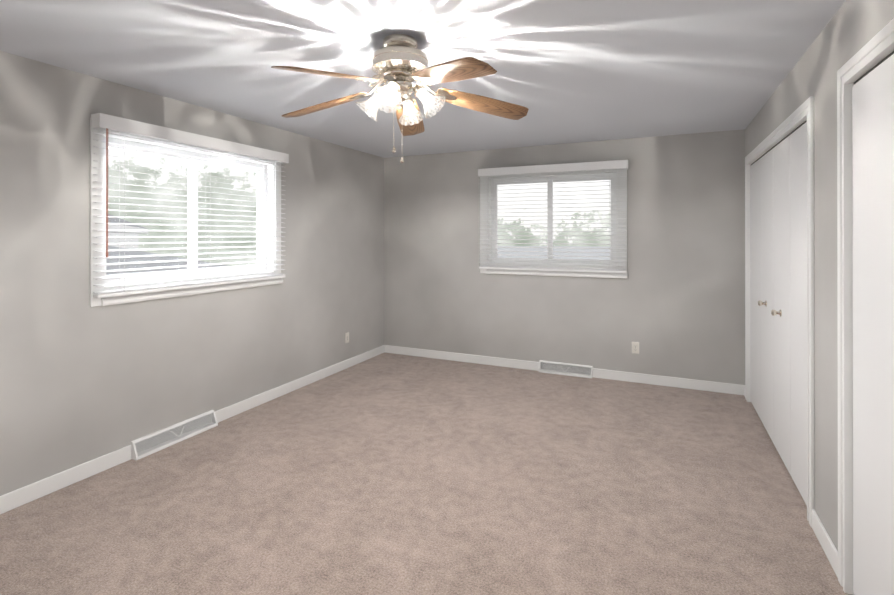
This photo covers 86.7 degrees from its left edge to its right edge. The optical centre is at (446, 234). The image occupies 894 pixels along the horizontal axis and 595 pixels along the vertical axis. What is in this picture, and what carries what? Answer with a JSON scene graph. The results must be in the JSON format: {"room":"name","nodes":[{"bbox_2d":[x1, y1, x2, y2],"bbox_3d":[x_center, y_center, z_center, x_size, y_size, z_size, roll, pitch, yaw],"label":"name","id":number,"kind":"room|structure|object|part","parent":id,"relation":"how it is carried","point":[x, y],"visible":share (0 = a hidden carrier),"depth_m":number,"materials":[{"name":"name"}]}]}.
{"room":"empty bedroom","nodes":[
{"label":"empty bedroom","id":0,"kind":"room"},
{"bbox_2d":[0,51,383,495],"bbox_3d":[-2.108,0.252,3.218,0.150,2.440,6.356,0,0,24],"label":"wall","id":1,"kind":"structure","parent":0,"point":[82,381],"depth_m":3.11,"materials":[{"name":"paint"}]},
{"bbox_2d":[0,445,130,513],"bbox_3d":[-2.672,1.422,1.777,0.013,0.095,2.910,0,0,24],"label":"baseboard","id":2,"kind":"structure","parent":1,"relation":"attached to","point":[14,499],"depth_m":2.74,"materials":[{"name":"white wood"}]},
{"bbox_2d":[131,410,217,460],"bbox_3d":[-1.919,1.414,3.374,0.061,0.113,0.620,0,0,24],"label":"air vent","id":3,"kind":"object","parent":1,"relation":"in","point":[150,444],"visible":1,"depth_m":3.34,"materials":[{"name":"white metal"}]},
{"bbox_2d":[90,117,285,306],"bbox_3d":[-1.879,-0.135,3.619,0.234,1.155,1.584,0,0,24],"label":"window blind","id":4,"kind":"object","parent":1,"relation":"in","point":[269,180],"depth_m":3.43,"materials":[{"name":"white plastic"}]},
{"bbox_3d":[-2.084,-0.266,2.902,0.013,0.815,0.014,0,0,24],"label":"blind cord","id":5,"kind":"part","parent":4,"relation":"part of","materials":[{"name":"brown plastic"}]},
{"bbox_2d":[119,131,119,288],"bbox_3d":[-2.093,-0.152,3.025,0.002,1.032,0.002,0,0,24],"label":"string","id":6,"kind":"object","parent":4,"relation":"hanging from","point":[119,131],"depth_m":3.02,"materials":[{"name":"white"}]},
{"bbox_2d":[124,135,124,291],"bbox_3d":[-2.045,-0.152,3.004,0.002,1.032,0.002,0,0,24],"label":"string","id":7,"kind":"object","parent":4,"relation":"hanging from","point":[124,217],"depth_m":3.00,"materials":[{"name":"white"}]},
{"bbox_3d":[-1.958,-0.149,3.653,0.020,0.831,1.286,0,0,24],"label":"glass","id":8,"kind":"part","parent":4,"relation":"part of","materials":[{"name":"clear glass"}]},
{"bbox_3d":[-1.951,-0.149,3.649,0.060,0.961,1.416,0,0,24],"label":"frame","id":9,"kind":"part","parent":4,"relation":"part of","materials":[{"name":"white plastic"}]},
{"bbox_3d":[-1.810,-0.163,3.586,0.055,1.099,1.568,0,0,24],"label":"left window blind rails","id":10,"kind":"part","parent":4,"relation":"part of","materials":[{"name":"white plastic"}]},
{"bbox_2d":[91,113,288,163],"bbox_3d":[-1.805,-0.690,3.593,0.092,0.085,1.588,0,0,24],"label":"blind valance","id":11,"kind":"object","parent":4,"relation":"attached to","point":[101,120],"visible":1,"depth_m":3.33,"materials":[{"name":"white plastic"}]},
{"bbox_2d":[205,193,205,280],"bbox_3d":[-1.833,-0.151,3.596,0.002,1.032,0.002,0,0,24],"label":"string","id":12,"kind":"object","parent":4,"relation":"hanging from","point":[205,193],"depth_m":3.59,"materials":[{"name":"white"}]},
{"bbox_2d":[210,149,210,282],"bbox_3d":[-1.786,-0.151,3.574,0.002,1.032,0.002,0,0,24],"label":"string","id":13,"kind":"object","parent":4,"relation":"hanging from","point":[210,149],"depth_m":3.57,"materials":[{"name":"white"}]},
{"bbox_2d":[215,345,383,422],"bbox_3d":[-1.298,1.428,4.803,0.013,0.095,2.496,0,0,24],"label":"baseboard","id":14,"kind":"structure","parent":1,"relation":"attached to","point":[225,413],"depth_m":4.42,"materials":[{"name":"white wood"}]},
{"bbox_2d":[345,332,348,342],"bbox_3d":[-1.103,1.141,5.236,0.009,0.115,0.070,0,0,24],"label":"electrical outlet","id":15,"kind":"object","parent":1,"relation":"attached to","point":[347,337],"visible":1,"depth_m":5.23,"materials":[{"name":"white plastic"}]},
{"bbox_2d":[0,0,845,157],"bbox_3d":[-0.187,-1.030,2.348,4.470,0.120,6.456,0,0,24],"label":"ceiling","id":16,"kind":"structure","parent":0,"point":[573,71],"depth_m":2.56,"materials":[{"name":"paint"}]},
{"bbox_2d":[271,34,528,162],"bbox_3d":[-0.277,-0.661,2.370,1.292,0.616,1.317,0,0,24],"label":"ceiling fan","id":17,"kind":"object","parent":16,"relation":"hanging from","point":[400,63],"visible":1,"depth_m":2.31,"materials":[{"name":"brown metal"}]},
{"bbox_3d":[-0.645,-0.684,2.513,0.511,0.006,0.148,-10,9,19],"label":"blade","id":18,"kind":"part","parent":17,"relation":"part of","materials":[{"name":"brown wood"}]},
{"label":"blade","id":19,"kind":"part","parent":17,"relation":"part of","materials":[{"name":"brown wood"}]},
{"bbox_3d":[-0.390,-0.647,2.399,0.148,0.150,0.143,0,0,24],"label":"lamp shade","id":20,"kind":"part","parent":17,"relation":"part of","materials":[{"name":"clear glass"}]},
{"bbox_3d":[-0.268,-0.648,2.208,0.142,0.148,0.149,0,0,24],"label":"lamp shade","id":21,"kind":"part","parent":17,"relation":"part of","materials":[{"name":"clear glass"}]},
{"bbox_3d":[-0.265,-0.668,2.230,0.051,0.073,0.071,0,0,24],"label":"light kit bulb","id":22,"kind":"part","parent":17,"relation":"part of","materials":[{"name":"white glass"}]},
{"bbox_3d":[-0.253,-0.713,2.276,0.065,0.066,0.075,0,0,24],"label":"light kit arm","id":23,"kind":"part","parent":17,"relation":"part of"},
{"bbox_3d":[-0.266,-0.546,2.366,0.021,0.272,0.020,0,0,24],"label":"pull chain","id":24,"kind":"part","parent":17,"relation":"part of","materials":[{"name":"silver metal"}]},
{"bbox_3d":[-0.234,-0.886,2.366,0.280,0.166,0.280,0,0,24],"label":"motor","id":25,"kind":"part","parent":17,"relation":"part of","materials":[{"name":"silver metal"}]},
{"bbox_3d":[-0.221,-0.517,2.330,0.021,0.329,0.020,0,0,24],"label":"pull chain","id":26,"kind":"part","parent":17,"relation":"part of","materials":[{"name":"silver metal"}]},
{"bbox_3d":[-0.214,-0.713,2.455,0.065,0.066,0.075,0,0,24],"label":"light kit arm","id":27,"kind":"part","parent":17,"relation":"part of"},
{"label":"blade","id":28,"kind":"part","parent":17,"relation":"part of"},
{"bbox_3d":[-0.199,-0.648,2.522,0.142,0.148,0.149,0,0,24],"label":"lamp shade","id":29,"kind":"part","parent":17,"relation":"part of","materials":[{"name":"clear glass"}]},
{"bbox_3d":[-0.144,-0.713,2.346,0.075,0.066,0.065,0,0,24],"label":"light kit arm","id":30,"kind":"part","parent":17,"relation":"part of"},
{"bbox_3d":[-0.099,-0.668,2.333,0.071,0.073,0.051,0,0,24],"label":"light kit bulb","id":31,"kind":"part","parent":17,"relation":"part of","materials":[{"name":"white glass"}]},
{"bbox_3d":[-0.077,-0.647,2.331,0.148,0.150,0.143,0,0,24],"label":"lamp shade","id":32,"kind":"part","parent":17,"relation":"part of","materials":[{"name":"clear glass"}]},
{"label":"blade","id":33,"kind":"part","parent":17,"relation":"part of","materials":[{"name":"brown wood"}]},
{"bbox_3d":[0.186,-0.684,2.488,0.511,0.006,0.148,9,-15,-16],"label":"blade","id":34,"kind":"part","parent":17,"relation":"part of","materials":[{"name":"brown wood"}]},
{"bbox_2d":[0,352,851,594],"bbox_3d":[-0.187,1.530,2.343,4.470,0.120,6.456,0,0,24],"label":"floor","id":35,"kind":"structure","parent":0,"point":[384,473],"depth_m":2.60,"materials":[{"name":"carpet"}]},
{"bbox_2d":[384,129,744,384],"bbox_3d":[1.073,0.256,5.181,4.020,2.440,0.150,0,0,24],"label":"wall","id":36,"kind":"structure","parent":0,"point":[673,304],"depth_m":4.86,"materials":[{"name":"paint"}]},
{"bbox_2d":[384,345,538,370],"bbox_3d":[0.120,1.429,5.522,1.940,0.095,0.013,0,0,24],"label":"baseboard","id":37,"kind":"structure","parent":36,"relation":"attached to","point":[487,360],"depth_m":5.48,"materials":[{"name":"white wood"}]},
{"bbox_2d":[479,168,626,278],"bbox_3d":[1.115,-0.139,5.123,1.574,1.160,0.221,0,0,24],"label":"window blind","id":38,"kind":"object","parent":36,"relation":"in","point":[489,224],"depth_m":5.08,"materials":[{"name":"white plastic"}]},
{"bbox_2d":[547,173,547,258],"bbox_3d":[1.068,-0.156,5.024,0.002,1.037,0.002,0,0,24],"label":"string","id":39,"kind":"object","parent":38,"relation":"hanging from","point":[547,227],"depth_m":5.02,"materials":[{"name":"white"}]},
{"bbox_3d":[1.079,-0.167,5.048,1.558,1.104,0.055,0,0,24],"label":"back window blind rails","id":40,"kind":"part","parent":38,"relation":"part of","materials":[{"name":"white plastic"}]},
{"bbox_2d":[478,160,627,176],"bbox_3d":[1.085,-0.697,5.045,1.578,0.085,0.092,0,0,24],"label":"blind valance","id":41,"kind":"object","parent":38,"relation":"attached to","point":[598,165],"visible":1,"depth_m":4.97,"materials":[{"name":"white plastic"}]},
{"bbox_3d":[1.146,-0.154,5.196,1.236,0.836,0.020,0,0,24],"label":"glass","id":42,"kind":"part","parent":38,"relation":"part of","materials":[{"name":"clear glass"}]},
{"bbox_2d":[609,232,609,270],"bbox_3d":[1.635,-0.156,4.767,0.002,1.037,0.002,0,0,24],"label":"string","id":43,"kind":"object","parent":38,"relation":"hanging from","point":[609,232],"depth_m":4.76,"materials":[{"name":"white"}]},
{"bbox_2d":[539,360,592,377],"bbox_3d":[1.243,1.417,4.985,0.550,0.113,0.061,0,0,24],"label":"air vent","id":44,"kind":"object","parent":36,"relation":"in","point":[569,369],"visible":1,"depth_m":4.98,"materials":[{"name":"white metal"}]},
{"bbox_2d":[632,342,638,353],"bbox_3d":[1.881,1.130,4.725,0.070,0.115,0.009,0,0,24],"label":"electrical outlet","id":45,"kind":"object","parent":36,"relation":"attached to","point":[635,347],"visible":1,"depth_m":4.72,"materials":[{"name":"white plastic"}]},
{"bbox_2d":[592,368,744,395],"bbox_3d":[2.116,1.427,4.609,1.350,0.095,0.026,0,0,24],"label":"baseboard","id":46,"kind":"structure","parent":36,"relation":"attached to","point":[738,389],"depth_m":4.59,"materials":[{"name":"white wood"}]},
{"bbox_2d":[745,0,893,550],"bbox_3d":[1.611,0.249,1.529,0.280,2.440,6.356,0,0,24],"label":"wall","id":47,"kind":"structure","parent":0,"point":[851,29],"depth_m":2.21,"materials":[{"name":"paint"}]},
{"bbox_2d":[750,123,806,504],"bbox_3d":[2.266,0.428,3.304,0.088,2.064,1.891,0,0,24],"label":"closet doors","id":48,"kind":"structure","parent":47,"relation":"in","point":[778,272],"depth_m":3.07,"materials":[{"name":"white wood"}]},
{"bbox_3d":[2.584,0.430,3.939,0.034,2.064,0.470,0,0,24],"label":"panel","id":49,"kind":"part","parent":48,"relation":"part of","materials":[{"name":"white wood"}]},
{"bbox_3d":[2.348,0.513,3.526,0.053,0.048,0.048,0,0,24],"label":"knob","id":50,"kind":"part","parent":48,"relation":"part of","materials":[{"name":"silver metal"}]},
{"bbox_3d":[2.389,0.429,3.508,0.034,2.064,0.470,0,0,24],"label":"panel","id":51,"kind":"part","parent":48,"relation":"part of","materials":[{"name":"white wood"}]},
{"bbox_3d":[2.153,0.512,3.095,0.053,0.048,0.048,0,0,24],"label":"knob","id":52,"kind":"part","parent":48,"relation":"part of","materials":[{"name":"silver metal"}]},
{"bbox_3d":[2.193,0.428,3.077,0.034,2.064,0.470,0,0,24],"label":"panel","id":53,"kind":"part","parent":48,"relation":"part of","materials":[{"name":"white wood"}]},
{"bbox_3d":[1.997,0.427,2.646,0.034,2.064,0.470,0,0,24],"label":"panel","id":54,"kind":"part","parent":48,"relation":"part of","materials":[{"name":"white wood"}]},
{"bbox_2d":[751,121,805,164],"bbox_3d":[2.302,-0.612,3.289,0.048,0.010,1.894,0,0,24],"label":"track","id":55,"kind":"object","parent":47,"relation":"attached to","point":[780,141],"visible":0.14,"depth_m":3.10,"materials":[{"name":"grey metal"}]},
{"bbox_2d":[745,96,814,526],"bbox_3d":[2.312,0.389,3.283,0.136,2.167,2.054,0,0,24],"label":"trim","id":56,"kind":"structure","parent":47,"relation":"attached to","point":[799,115],"depth_m":2.43,"materials":[{"name":"white wood"}]},
{"bbox_2d":[812,509,837,577],"bbox_3d":[1.752,1.423,2.190,0.013,0.095,0.400,0,0,24],"label":"baseboard","id":57,"kind":"structure","parent":47,"relation":"attached to","point":[830,550],"depth_m":2.17,"materials":[{"name":"white wood"}]},
{"bbox_2d":[837,18,893,594],"bbox_3d":[1.298,0.384,1.052,0.136,2.167,2.054,0,0,24],"label":"trim","id":58,"kind":"structure","parent":47,"relation":"attached to","point":[878,47],"depth_m":1.94,"materials":[{"name":"white wood"}]},
{"bbox_2d":[852,54,893,594],"bbox_3d":[1.253,0.424,1.073,0.088,2.064,1.891,0,0,24],"label":"closet doors","id":59,"kind":"structure","parent":47,"relation":"in","point":[873,299],"depth_m":1.74,"materials":[{"name":"white wood"}]},
{"bbox_2d":[854,51,893,83],"bbox_3d":[1.289,-0.616,1.058,0.048,0.010,1.894,0,0,24],"label":"track","id":60,"kind":"object","parent":47,"relation":"attached to","point":[876,65],"visible":0.2,"depth_m":1.73,"materials":[{"name":"grey metal"}]},
{"label":"outside","id":61,"kind":"structure","parent":0,"visible":0},
{"bbox_2d":[108,214,147,248],"bbox_3d":[-15.907,1.677,15.585,9.200,8.100,18.220,0,0,-29],"label":"house","id":62,"kind":"structure","parent":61,"point":[127,233],"depth_m":18.82,"materials":[{"name":"white"}]},
{"bbox_2d":[106,246,227,274],"bbox_3d":[-5.184,0.975,8.488,9.555,2.010,7.355,0,0,24],"label":"roof","id":63,"kind":"structure","parent":62,"relation":"on","point":[136,259],"depth_m":8.54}
]}

